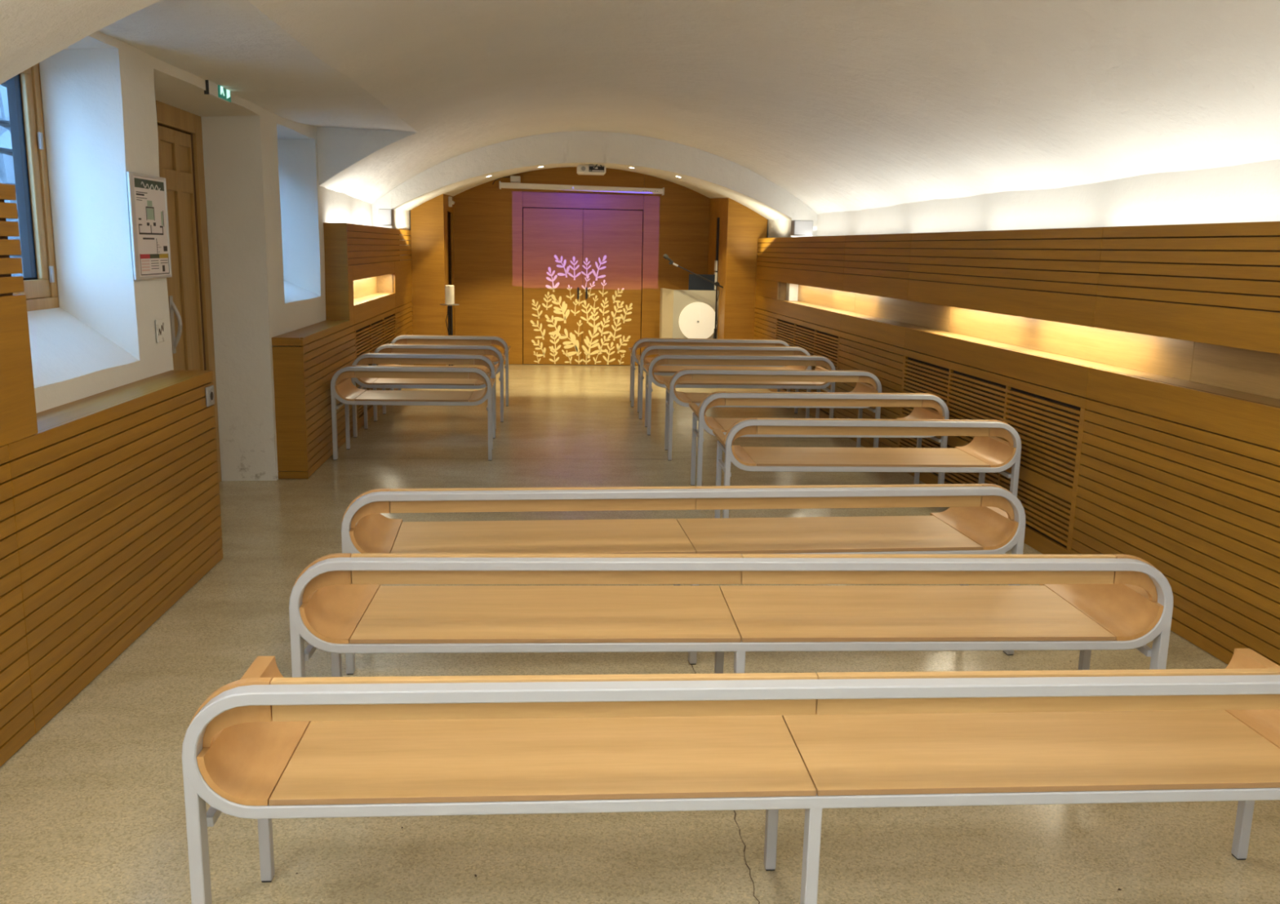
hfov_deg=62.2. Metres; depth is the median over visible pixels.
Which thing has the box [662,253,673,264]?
microphone
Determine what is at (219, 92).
exit sign
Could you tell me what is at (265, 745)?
bench
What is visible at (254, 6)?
wall
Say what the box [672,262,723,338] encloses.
microphone stand
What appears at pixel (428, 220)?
trim
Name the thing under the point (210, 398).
wall socket
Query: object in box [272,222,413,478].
wall paneling
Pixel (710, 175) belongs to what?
arch
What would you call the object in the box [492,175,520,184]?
box
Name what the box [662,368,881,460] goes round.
bench
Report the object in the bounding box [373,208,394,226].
loudspeaker
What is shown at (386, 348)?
bench
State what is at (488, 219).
wall
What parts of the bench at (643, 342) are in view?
leg, leg, backrest, frame, backrest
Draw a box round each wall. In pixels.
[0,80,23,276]
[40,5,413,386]
[427,165,710,364]
[816,159,1279,235]
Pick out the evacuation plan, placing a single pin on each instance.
(147, 193)
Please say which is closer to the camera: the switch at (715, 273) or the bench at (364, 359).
the bench at (364, 359)
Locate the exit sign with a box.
[204,80,231,102]
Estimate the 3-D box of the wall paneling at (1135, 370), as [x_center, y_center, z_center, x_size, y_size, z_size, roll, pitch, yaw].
[2.446,-0.149,4.875,0.302,1.744,17.010,0,11,-6]
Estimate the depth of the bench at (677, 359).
9.22 m
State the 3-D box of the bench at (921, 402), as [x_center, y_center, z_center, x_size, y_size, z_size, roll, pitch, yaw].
[1.173,-0.082,7.155,1.653,0.703,0.552,0,11,-5]
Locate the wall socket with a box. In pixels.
[204,385,214,406]
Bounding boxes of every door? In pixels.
[154,99,221,482]
[523,207,643,364]
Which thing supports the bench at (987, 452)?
on the floor
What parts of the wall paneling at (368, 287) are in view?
panel, panel, panel, panel, panel, panel, rail, panel, rail, panel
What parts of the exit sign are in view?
lit panel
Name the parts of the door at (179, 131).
rail, rail, plate, handle, rail, rail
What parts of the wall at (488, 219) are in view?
panel, panel, panel, panel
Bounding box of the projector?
[577,164,605,175]
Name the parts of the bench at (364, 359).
leg, backrest, leg, frame, backrest, leg, leg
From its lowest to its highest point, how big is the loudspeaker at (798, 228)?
0.156 m
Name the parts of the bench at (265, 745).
leg, backrest, leg, frame, leg, leg, leg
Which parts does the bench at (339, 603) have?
leg, backrest, leg, leg, leg, leg, backrest, leg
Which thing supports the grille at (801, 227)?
attached to the loudspeaker at (798, 228)
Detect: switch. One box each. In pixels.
[714,260,717,271]
[714,271,717,282]
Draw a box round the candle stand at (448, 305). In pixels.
[440,303,459,365]
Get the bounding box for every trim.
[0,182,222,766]
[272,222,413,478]
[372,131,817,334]
[410,193,455,365]
[707,197,767,338]
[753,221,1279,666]
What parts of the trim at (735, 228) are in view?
cable rail, return panel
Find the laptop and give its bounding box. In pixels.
[688,274,715,290]
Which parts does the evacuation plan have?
legend frame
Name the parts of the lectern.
panel, panel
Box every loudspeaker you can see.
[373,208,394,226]
[791,219,817,235]
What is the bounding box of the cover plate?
[155,318,164,342]
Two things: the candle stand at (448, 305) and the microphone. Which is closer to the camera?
the candle stand at (448, 305)
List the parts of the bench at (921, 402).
leg, arm rail, leg, backrest, frame, leg, backrest, leg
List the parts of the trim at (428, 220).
return panel, return panel, return panel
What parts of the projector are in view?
socket panel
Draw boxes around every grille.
[378,208,391,225]
[794,220,813,235]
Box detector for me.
[448,195,454,206]
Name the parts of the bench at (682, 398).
leg, leg, backrest, frame, leg, backrest, leg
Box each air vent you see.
[355,314,393,417]
[777,319,838,417]
[902,356,1080,547]
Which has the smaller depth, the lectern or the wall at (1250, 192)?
the wall at (1250, 192)
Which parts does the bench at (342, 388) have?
leg, backrest, leg, frame, backrest, leg, leg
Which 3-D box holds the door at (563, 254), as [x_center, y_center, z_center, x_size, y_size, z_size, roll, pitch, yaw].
[-0.780,-2.227,14.403,1.603,2.088,0.060,0,11,-5]
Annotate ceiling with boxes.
[0,0,1279,214]
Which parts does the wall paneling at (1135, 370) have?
panel, panel, panel, rail, rail, panel, panel, rail, rail, panel, panel, panel, panel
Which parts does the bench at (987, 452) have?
leg, arm rail, leg, backrest, frame, leg, backrest, leg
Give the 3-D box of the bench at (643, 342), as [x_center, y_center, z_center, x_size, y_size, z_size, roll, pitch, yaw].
[0.715,-0.852,11.106,1.653,0.703,0.552,0,11,-5]
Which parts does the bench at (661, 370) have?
leg, leg, backrest, frame, leg, backrest, leg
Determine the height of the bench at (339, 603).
0.703 m
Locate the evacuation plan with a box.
[126,171,172,279]
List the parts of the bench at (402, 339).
backrest, frame, backrest, leg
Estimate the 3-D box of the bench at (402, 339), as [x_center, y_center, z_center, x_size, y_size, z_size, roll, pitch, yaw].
[-1.933,-0.863,10.893,1.185,0.703,0.552,0,11,-5]
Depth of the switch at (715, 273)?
13.65 m
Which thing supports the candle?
on the candle stand at (448, 305)
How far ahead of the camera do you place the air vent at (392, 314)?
10.02 m
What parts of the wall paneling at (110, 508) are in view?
panel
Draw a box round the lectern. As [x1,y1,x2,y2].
[658,288,718,355]
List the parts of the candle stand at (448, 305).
cord, post, plate, post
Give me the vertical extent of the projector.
0.126 m
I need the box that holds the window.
[5,62,59,311]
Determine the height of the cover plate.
0.110 m
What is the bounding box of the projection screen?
[498,181,664,195]
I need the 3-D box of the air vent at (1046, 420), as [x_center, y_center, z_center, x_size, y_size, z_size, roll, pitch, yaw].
[2.122,-0.098,6.716,0.001,0.817,2.631,0,11,-6]
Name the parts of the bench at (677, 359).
leg, leg, backrest, frame, leg, backrest, leg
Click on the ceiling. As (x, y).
(842, 105)
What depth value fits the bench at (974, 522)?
4.17 m
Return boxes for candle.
[444,284,454,304]
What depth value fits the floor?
3.09 m
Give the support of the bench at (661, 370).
on the floor
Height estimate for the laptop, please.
0.230 m
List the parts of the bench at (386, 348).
leg, leg, backrest, frame, backrest, leg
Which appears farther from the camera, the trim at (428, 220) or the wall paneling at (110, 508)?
the trim at (428, 220)
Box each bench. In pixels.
[182,648,1279,903]
[288,552,1173,677]
[330,364,495,460]
[341,483,1026,674]
[351,352,497,438]
[372,343,506,422]
[390,334,510,405]
[628,337,790,408]
[635,344,811,418]
[643,353,835,435]
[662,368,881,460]
[688,391,949,485]
[712,417,1021,518]
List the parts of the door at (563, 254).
handle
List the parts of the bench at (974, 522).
leg, backrest, frame, leg, backrest, leg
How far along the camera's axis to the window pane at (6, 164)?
6.95 m
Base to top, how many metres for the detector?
0.125 m
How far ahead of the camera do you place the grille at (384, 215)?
10.58 m
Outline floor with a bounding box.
[0,364,1279,903]
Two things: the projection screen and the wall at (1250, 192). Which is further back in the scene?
the projection screen
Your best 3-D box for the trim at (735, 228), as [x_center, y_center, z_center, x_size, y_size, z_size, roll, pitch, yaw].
[1.222,-2.161,13.802,0.530,2.268,1.445,0,11,-5]

